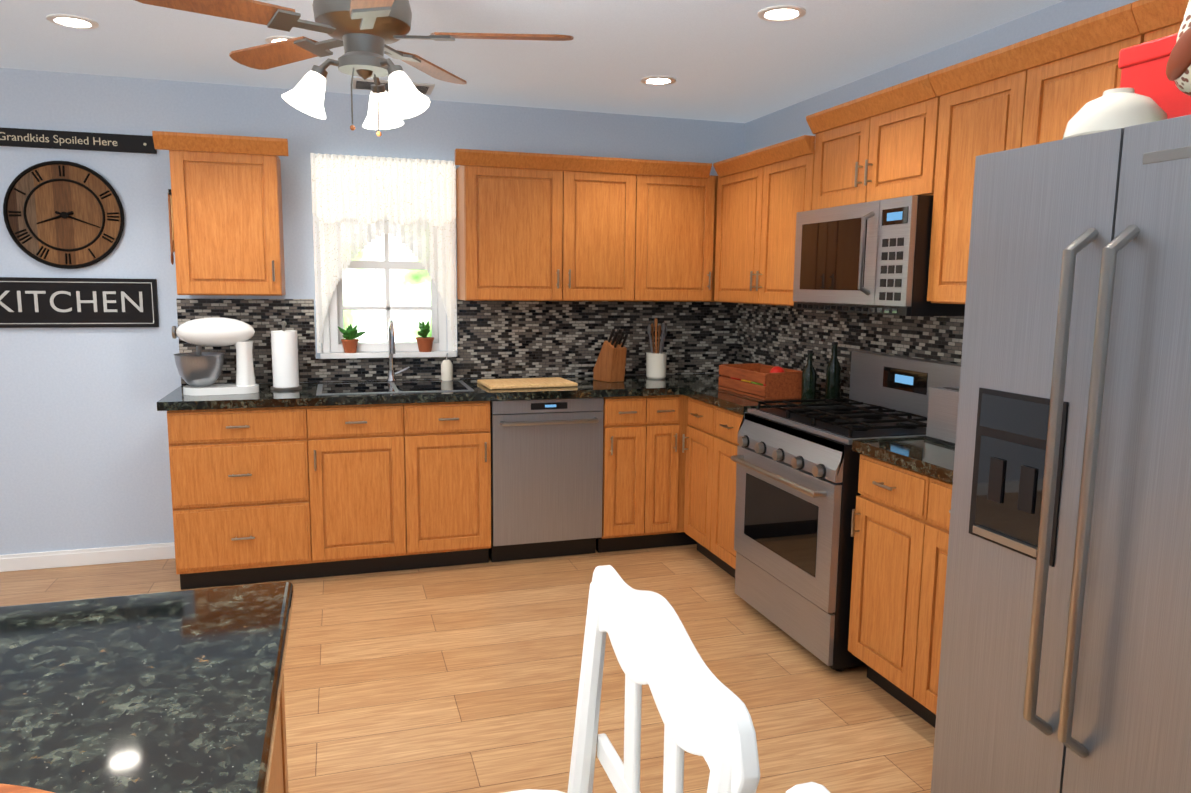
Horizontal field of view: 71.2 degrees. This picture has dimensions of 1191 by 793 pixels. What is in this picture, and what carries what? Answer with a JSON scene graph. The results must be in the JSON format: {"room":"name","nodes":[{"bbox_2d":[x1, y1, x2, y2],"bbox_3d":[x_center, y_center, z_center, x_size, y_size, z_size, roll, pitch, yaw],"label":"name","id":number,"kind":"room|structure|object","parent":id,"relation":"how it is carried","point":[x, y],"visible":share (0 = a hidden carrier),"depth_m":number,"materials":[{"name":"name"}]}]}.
{"room":"kitchen","nodes":[
{"label":"kitchen","id":0,"kind":"room"},
{"bbox_2d":[0,68,744,554],"bbox_3d":[-2.405,-0.358,4.269,7.140,2.440,0.140,-2,8,-17],"label":"wall","id":1,"kind":"structure","parent":0,"point":[84,452],"depth_m":4.23,"materials":[{"name":"blue paint"}]},
{"bbox_2d":[3,161,123,268],"bbox_3d":[-2.581,-0.882,4.046,0.516,0.516,0.036,-2,8,-17],"label":"wall clock","id":2,"kind":"object","parent":1,"relation":"attached to","point":[64,214],"visible":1,"depth_m":4.04,"materials":[{"name":"brown wood"}]},
{"bbox_2d":[0,127,156,153],"bbox_3d":[-2.584,-1.236,4.004,0.843,0.083,0.020,-2,8,-17],"label":"sign","id":3,"kind":"object","parent":1,"relation":"attached to","point":[36,138],"visible":1,"depth_m":4.02,"materials":[{"name":"black wood"}]},
{"bbox_2d":[0,277,158,327],"bbox_3d":[-2.596,-0.463,4.107,0.777,0.243,0.022,-2,8,-17],"label":"kitchen sign","id":4,"kind":"object","parent":1,"relation":"attached to","point":[25,302],"visible":1,"depth_m":4.11,"materials":[{"name":"black wood"}]},
{"bbox_2d":[0,542,174,571],"bbox_3d":[-3.990,0.868,3.861,3.800,0.085,0.020,-2,8,-17],"label":"baseboard","id":5,"kind":"structure","parent":1,"relation":"attached to","point":[74,557],"depth_m":4.27,"materials":[{"name":"white paint"}]},
{"bbox_2d":[152,131,288,295],"bbox_3d":[-1.806,-0.877,4.107,0.580,0.745,0.376,-2,8,-17],"label":"upper cabinet","id":6,"kind":"object","parent":1,"relation":"attached to","point":[226,191],"visible":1,"depth_m":3.98,"materials":[{"name":"brown wood"}]},
{"bbox_2d":[168,189,174,264],"bbox_3d":[-2.048,-0.813,4.053,0.023,0.362,0.240,-2,8,-17],"label":"utensil rack","id":7,"kind":"object","parent":6,"relation":"attached to","point":[172,247],"visible":0.48,"depth_m":3.96,"materials":[{"name":"brown wood"}]},
{"bbox_2d":[320,233,456,358],"bbox_3d":[-1.146,-0.729,4.568,0.723,1.018,0.210,-2,8,-17],"label":"window","id":8,"kind":"structure","parent":1,"relation":"in","point":[385,278],"depth_m":4.62,"materials":[{"name":"white glass"}]},
{"bbox_2d":[338,324,365,352],"bbox_3d":[-1.318,-0.315,4.504,0.148,0.155,0.092,-2,8,-17],"label":"potted plant","id":9,"kind":"object","parent":8,"relation":"on","point":[350,341],"visible":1,"depth_m":4.48,"materials":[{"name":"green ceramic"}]},
{"bbox_2d":[310,153,456,352],"bbox_3d":[-1.128,-0.757,4.490,0.743,1.030,0.089,-2,8,-17],"label":"lace curtain","id":10,"kind":"object","parent":8,"relation":"hanging from","point":[359,203],"visible":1,"depth_m":4.43,"materials":[{"name":"white fabric"}]},
{"bbox_2d":[416,321,433,351],"bbox_3d":[-0.947,-0.336,4.617,0.101,0.174,0.140,-2,8,-17],"label":"potted plant","id":11,"kind":"object","parent":8,"relation":"on","point":[424,342],"visible":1,"depth_m":4.59,"materials":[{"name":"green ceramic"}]},
{"bbox_2d":[176,299,737,384],"bbox_3d":[-0.630,-0.327,4.749,3.172,0.446,0.008,-2,8,-17],"label":"backsplash","id":12,"kind":"structure","parent":1,"relation":"attached to","point":[505,339],"depth_m":4.80,"materials":[{"name":"tile"}]},
{"bbox_2d":[455,149,717,301],"bbox_3d":[0.095,-0.925,4.694,1.800,0.765,0.376,-2,8,-17],"label":"upper cabinet","id":13,"kind":"object","parent":1,"relation":"attached to","point":[542,227],"visible":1,"depth_m":4.50,"materials":[{"name":"brown wood"}]},
{"bbox_2d":[0,544,934,792],"bbox_3d":[-1.402,1.368,0.945,7.300,0.060,7.500,-2,8,-17],"label":"floor","id":14,"kind":"structure","parent":0,"point":[457,679],"depth_m":3.09,"materials":[{"name":"laminate"}]},
{"bbox_2d":[167,406,326,589],"bbox_3d":[-1.719,0.447,4.198,0.661,0.880,0.606,-2,8,-17],"label":"base cabinet","id":15,"kind":"object","parent":14,"relation":"on","point":[269,494],"depth_m":3.91,"materials":[{"name":"brown wood"}]},
{"bbox_2d":[157,373,720,410],"bbox_3d":[-0.537,-0.046,4.484,3.177,0.045,0.633,-2,8,-17],"label":"countertop","id":16,"kind":"structure","parent":15,"relation":"on","point":[434,390],"depth_m":4.20,"materials":[{"name":"black stone"}]},
{"bbox_2d":[172,317,258,395],"bbox_3d":[-1.838,-0.202,4.037,0.372,0.366,0.268,-2,8,-17],"label":"stand mixer","id":17,"kind":"object","parent":16,"relation":"on","point":[199,370],"visible":1,"depth_m":3.96,"materials":[{"name":"white metal"}]},
{"bbox_2d":[270,321,301,390],"bbox_3d":[-1.566,-0.209,4.193,0.150,0.344,0.150,-2,8,-17],"label":"paper towel holder","id":18,"kind":"object","parent":16,"relation":"on","point":[284,347],"visible":1,"depth_m":4.15,"materials":[{"name":"white paper"}]},
{"bbox_2d":[386,319,409,381],"bbox_3d":[-1.054,-0.245,4.459,0.129,0.346,0.210,-2,8,-17],"label":"sink faucet","id":19,"kind":"object","parent":16,"relation":"on","point":[391,344],"visible":1,"depth_m":4.51,"materials":[{"name":"silver metal"}]},
{"bbox_2d":[441,353,452,380],"bbox_3d":[-0.824,-0.167,4.609,0.064,0.155,0.068,-2,8,-17],"label":"soap dispenser","id":20,"kind":"object","parent":16,"relation":"on","point":[446,369],"visible":0.98,"depth_m":4.59,"materials":[{"name":"beige ceramic"}]},
{"bbox_2d":[477,377,577,389],"bbox_3d":[-0.371,-0.073,4.490,0.480,0.020,0.300,-2,8,-21],"label":"cutting board","id":21,"kind":"object","parent":16,"relation":"on","point":[522,383],"visible":1,"depth_m":4.42,"materials":[{"name":"brown wood"}]},
{"bbox_2d":[593,328,627,381],"bbox_3d":[0.093,-0.235,4.689,0.100,0.299,0.216,-5,10,-37],"label":"knife block","id":22,"kind":"object","parent":16,"relation":"on","point":[609,366],"visible":1,"depth_m":4.65,"materials":[{"name":"brown wood"}]},
{"bbox_2d":[646,318,666,378],"bbox_3d":[0.357,-0.285,4.858,0.126,0.357,0.138,-2,8,-17],"label":"utensil crock","id":23,"kind":"object","parent":16,"relation":"on","point":[656,360],"visible":1,"depth_m":4.83,"materials":[{"name":"beige ceramic"}]},
{"bbox_2d":[267,672,287,792],"bbox_3d":[-0.794,0.905,0.911,0.810,0.880,1.160,-2,8,-17],"label":"base cabinet","id":24,"kind":"object","parent":14,"relation":"on","point":[278,780],"depth_m":1.21,"materials":[{"name":"brown wood"}]},
{"bbox_2d":[0,581,293,792],"bbox_3d":[-0.720,0.539,0.196,1.110,0.040,2.500,-2,8,-17],"label":"countertop","id":25,"kind":"structure","parent":24,"relation":"on","point":[172,692],"depth_m":1.12,"materials":[{"name":"stone"}]},
{"bbox_2d":[0,784,53,792],"bbox_3d":[-0.607,0.446,0.483,0.663,0.068,0.663,-2,8,-17],"label":"tray","id":26,"kind":"object","parent":25,"relation":"on","point":[6,788],"visible":1,"depth_m":0.79,"materials":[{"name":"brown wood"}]},
{"bbox_2d":[323,403,422,576],"bbox_3d":[-1.218,0.431,4.352,0.511,0.880,0.606,-2,8,-17],"label":"base cabinet","id":27,"kind":"object","parent":14,"relation":"on","point":[371,451],"depth_m":4.08,"materials":[{"name":"brown wood"}]},
{"bbox_2d":[419,401,490,567],"bbox_3d":[-0.855,0.420,4.464,0.490,0.880,0.606,-2,8,-17],"label":"base cabinet","id":28,"kind":"object","parent":14,"relation":"on","point":[455,437],"depth_m":4.20,"materials":[{"name":"brown wood"}]},
{"bbox_2d":[488,397,603,561],"bbox_3d":[-0.322,0.411,4.595,0.594,0.875,0.638,-2,8,-17],"label":"dishwasher","id":29,"kind":"object","parent":14,"relation":"on","point":[546,474],"visible":0.94,"depth_m":4.34,"materials":[{"name":"silver metal"}]},
{"bbox_2d":[503,565,759,792],"bbox_3d":[-0.114,0.796,1.098,0.445,1.063,0.530,-2,8,-17],"label":"chair","id":30,"kind":"object","parent":14,"relation":"on","point":[703,711],"visible":1,"depth_m":1.07,"materials":[{"name":"white paint"}]},
{"bbox_2d":[596,395,696,552],"bbox_3d":[0.468,0.382,4.854,1.061,0.880,0.639,-2,8,-17],"label":"base cabinet","id":31,"kind":"object","parent":14,"relation":"on","point":[643,484],"visible":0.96,"depth_m":4.50,"materials":[{"name":"brown wood"}]},
{"bbox_2d":[682,397,743,577],"bbox_3d":[0.862,0.462,4.300,0.639,0.880,0.720,-2,8,-17],"label":"base cabinet","id":32,"kind":"object","parent":14,"relation":"on","point":[711,437],"visible":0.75,"depth_m":4.22,"materials":[{"name":"brown wood"}]},
{"bbox_2d":[681,385,848,414],"bbox_3d":[0.879,0.010,4.215,0.632,0.040,0.674,-2,8,-17],"label":"countertop","id":33,"kind":"structure","parent":32,"relation":"on","point":[739,403],"depth_m":4.09,"materials":[{"name":"black stone"}]},
{"bbox_2d":[718,363,801,399],"bbox_3d":[0.855,-0.088,4.247,0.260,0.143,0.460,-2,8,-20],"label":"crate","id":34,"kind":"object","parent":33,"relation":"on","point":[761,381],"visible":0.92,"depth_m":4.09,"materials":[{"name":"brown wood"}]},
{"bbox_2d":[801,350,816,399],"bbox_3d":[1.017,-0.098,3.958,0.066,0.245,0.068,-2,8,-17],"label":"oil bottle","id":35,"kind":"object","parent":33,"relation":"on","point":[808,384],"visible":0.81,"depth_m":3.94,"materials":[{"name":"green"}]},
{"bbox_2d":[825,342,840,401],"bbox_3d":[1.138,-0.119,3.971,0.066,0.285,0.068,-2,8,-17],"label":"oil bottle","id":36,"kind":"object","parent":33,"relation":"on","point":[833,378],"visible":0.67,"depth_m":3.95,"materials":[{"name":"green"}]},
{"bbox_2d":[786,782,829,792],"bbox_3d":[0.064,0.875,0.530,0.445,1.063,0.530,-2,8,-17],"label":"chair","id":37,"kind":"object","parent":14,"relation":"on","point":[811,787],"visible":1,"depth_m":0.73,"materials":[{"name":"white paint"}]},
{"bbox_2d":[731,351,960,671],"bbox_3d":[1.040,0.426,3.521,0.704,1.165,0.786,-2,8,-17],"label":"range","id":38,"kind":"object","parent":14,"relation":"on","point":[797,479],"visible":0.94,"depth_m":3.37,"materials":[{"name":"silver metal"}]},
{"bbox_2d":[848,454,952,727],"bbox_3d":[1.332,0.672,2.795,0.639,0.880,0.760,-2,8,-17],"label":"base cabinet","id":39,"kind":"object","parent":14,"relation":"on","point":[901,521],"visible":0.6,"depth_m":2.81,"materials":[{"name":"brown wood"}]},
{"bbox_2d":[852,436,954,483],"bbox_3d":[1.343,0.218,2.728,0.632,0.040,0.777,-2,8,-17],"label":"countertop","id":40,"kind":"structure","parent":39,"relation":"on","point":[920,454],"depth_m":2.80,"materials":[{"name":"black stone"}]},
{"bbox_2d":[924,386,958,446],"bbox_3d":[1.329,0.077,2.896,0.180,0.192,0.310,-2,8,-17],"label":"toaster","id":41,"kind":"object","parent":40,"relation":"on","point":[942,415],"visible":0.25,"depth_m":2.94,"materials":[{"name":"silver metal"}]},
{"bbox_2d":[931,115,1190,792],"bbox_3d":[1.405,0.351,1.804,0.963,1.787,0.833,-2,8,-17],"label":"refrigerator","id":42,"kind":"object","parent":14,"relation":"on","point":[1065,660],"visible":1,"depth_m":1.70,"materials":[{"name":"silver metal"}]},
{"bbox_2d":[1063,88,1166,138],"bbox_3d":[1.110,-0.601,1.771,0.196,0.098,0.196,-2,8,-17],"label":"bowl","id":43,"kind":"object","parent":42,"relation":"on","point":[1114,108],"visible":0.73,"depth_m":1.71,"materials":[{"name":"beige ceramic"}]},
{"bbox_2d":[1118,33,1190,118],"bbox_3d":[1.389,-0.685,1.867,0.205,0.245,0.330,-2,8,-17],"label":"tin box","id":44,"kind":"object","parent":42,"relation":"on","point":[1142,66],"visible":0.33,"depth_m":1.90,"materials":[{"name":"red metal"}]},
{"bbox_2d":[1166,0,1190,95],"bbox_3d":[1.189,-0.692,1.561,0.207,0.337,0.291,-2,8,-17],"label":"rooster","id":45,"kind":"object","parent":42,"relation":"on","point":[1178,68],"visible":0.92,"depth_m":1.62,"materials":[{"name":"brown"}]},
{"bbox_2d":[0,0,1064,122],"bbox_3d":[-1.374,-1.109,0.607,7.300,0.060,7.500,-2,8,-17],"label":"ceiling","id":46,"kind":"structure","parent":0,"point":[737,61],"depth_m":3.47,"materials":[{"name":"white paint"}]},
{"bbox_2d":[46,14,98,28],"bbox_3d":[-1.998,-1.432,3.179,0.170,0.008,0.170,-2,8,-17],"label":"recessed light","id":47,"kind":"object","parent":46,"relation":"in","point":[72,21],"visible":0.98,"depth_m":3.17,"materials":[{"name":"white paint"}]},
{"bbox_2d":[265,36,296,42],"bbox_3d":[-1.268,-1.457,3.424,0.170,0.008,0.170,-2,8,-17],"label":"recessed light","id":48,"kind":"object","parent":46,"relation":"in","point":[270,39],"visible":0.44,"depth_m":3.36,"materials":[{"name":"white paint"}]},
{"bbox_2d":[135,0,573,136],"bbox_3d":[-0.660,-1.043,2.399,1.176,0.538,1.140,-2,8,-17],"label":"ceiling fan","id":49,"kind":"object","parent":46,"relation":"hanging from","point":[363,32],"visible":1,"depth_m":2.39,"materials":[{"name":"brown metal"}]},
{"bbox_2d":[350,77,434,94],"bbox_3d":[-1.020,-1.556,4.175,0.400,0.009,0.220,-2,8,-17],"label":"ceiling vent","id":50,"kind":"object","parent":46,"relation":"in","point":[366,84],"visible":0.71,"depth_m":4.14,"materials":[{"name":"white metal"}]},
{"bbox_2d":[641,76,675,84],"bbox_3d":[0.302,-1.517,3.996,0.170,0.008,0.170,-2,8,-17],"label":"recessed light","id":51,"kind":"object","parent":46,"relation":"in","point":[658,80],"visible":0.98,"depth_m":4.00,"materials":[{"name":"white paint"}]},
{"bbox_2d":[758,5,805,21],"bbox_3d":[0.669,-1.376,2.989,0.170,0.008,0.170,-2,8,-17],"label":"recessed light","id":52,"kind":"object","parent":46,"relation":"in","point":[778,13],"visible":0.94,"depth_m":2.98,"materials":[{"name":"white paint"}]},
{"bbox_2d":[744,0,1137,153],"bbox_3d":[2.023,0.025,1.826,0.140,2.440,7.200,-2,8,-17],"label":"wall","id":53,"kind":"structure","parent":0,"point":[783,125],"depth_m":3.52,"materials":[{"name":"blue paint"}]},
{"bbox_2d":[713,135,814,305],"bbox_3d":[0.962,-0.860,4.291,0.376,0.765,0.995,-2,8,-17],"label":"upper cabinet","id":54,"kind":"object","parent":53,"relation":"attached to","point":[764,195],"visible":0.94,"depth_m":4.21,"materials":[{"name":"brown wood"}]},
{"bbox_2d":[736,303,963,397],"bbox_3d":[1.326,-0.177,3.817,0.008,0.446,2.952,-2,8,-17],"label":"backsplash","id":55,"kind":"structure","parent":53,"relation":"attached to","point":[787,337],"depth_m":4.19,"materials":[{"name":"tile"}]},
{"bbox_2d":[806,74,939,209],"bbox_3d":[1.232,-0.993,3.401,0.376,0.415,0.805,-2,8,-17],"label":"upper cabinet","id":56,"kind":"object","parent":53,"relation":"attached to","point":[879,145],"visible":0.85,"depth_m":3.29,"materials":[{"name":"brown wood"}]},
{"bbox_2d":[793,195,964,315],"bbox_3d":[1.190,-0.568,3.446,0.454,0.435,0.800,-2,8,-17],"label":"microwave","id":57,"kind":"object","parent":56,"relation":"attached to","point":[872,257],"visible":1,"depth_m":3.23,"materials":[{"name":"silver metal"}]},
{"bbox_2d":[927,3,1144,303],"bbox_3d":[1.467,-0.694,2.668,0.376,0.805,0.788,-2,8,-17],"label":"upper cabinet","id":58,"kind":"object","parent":53,"relation":"attached to","point":[1043,88],"visible":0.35,"depth_m":2.67,"materials":[{"name":"brown wood"}]},
{"bbox_2d":[1132,0,1188,42],"bbox_3d":[1.612,0.128,1.873,0.616,2.215,1.017,-2,8,-17],"label":"upper cabinet","id":59,"kind":"object","parent":53,"relation":"attached to","point":[1156,19],"visible":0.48,"depth_m":2.14,"materials":[{"name":"brown wood"}]}
]}

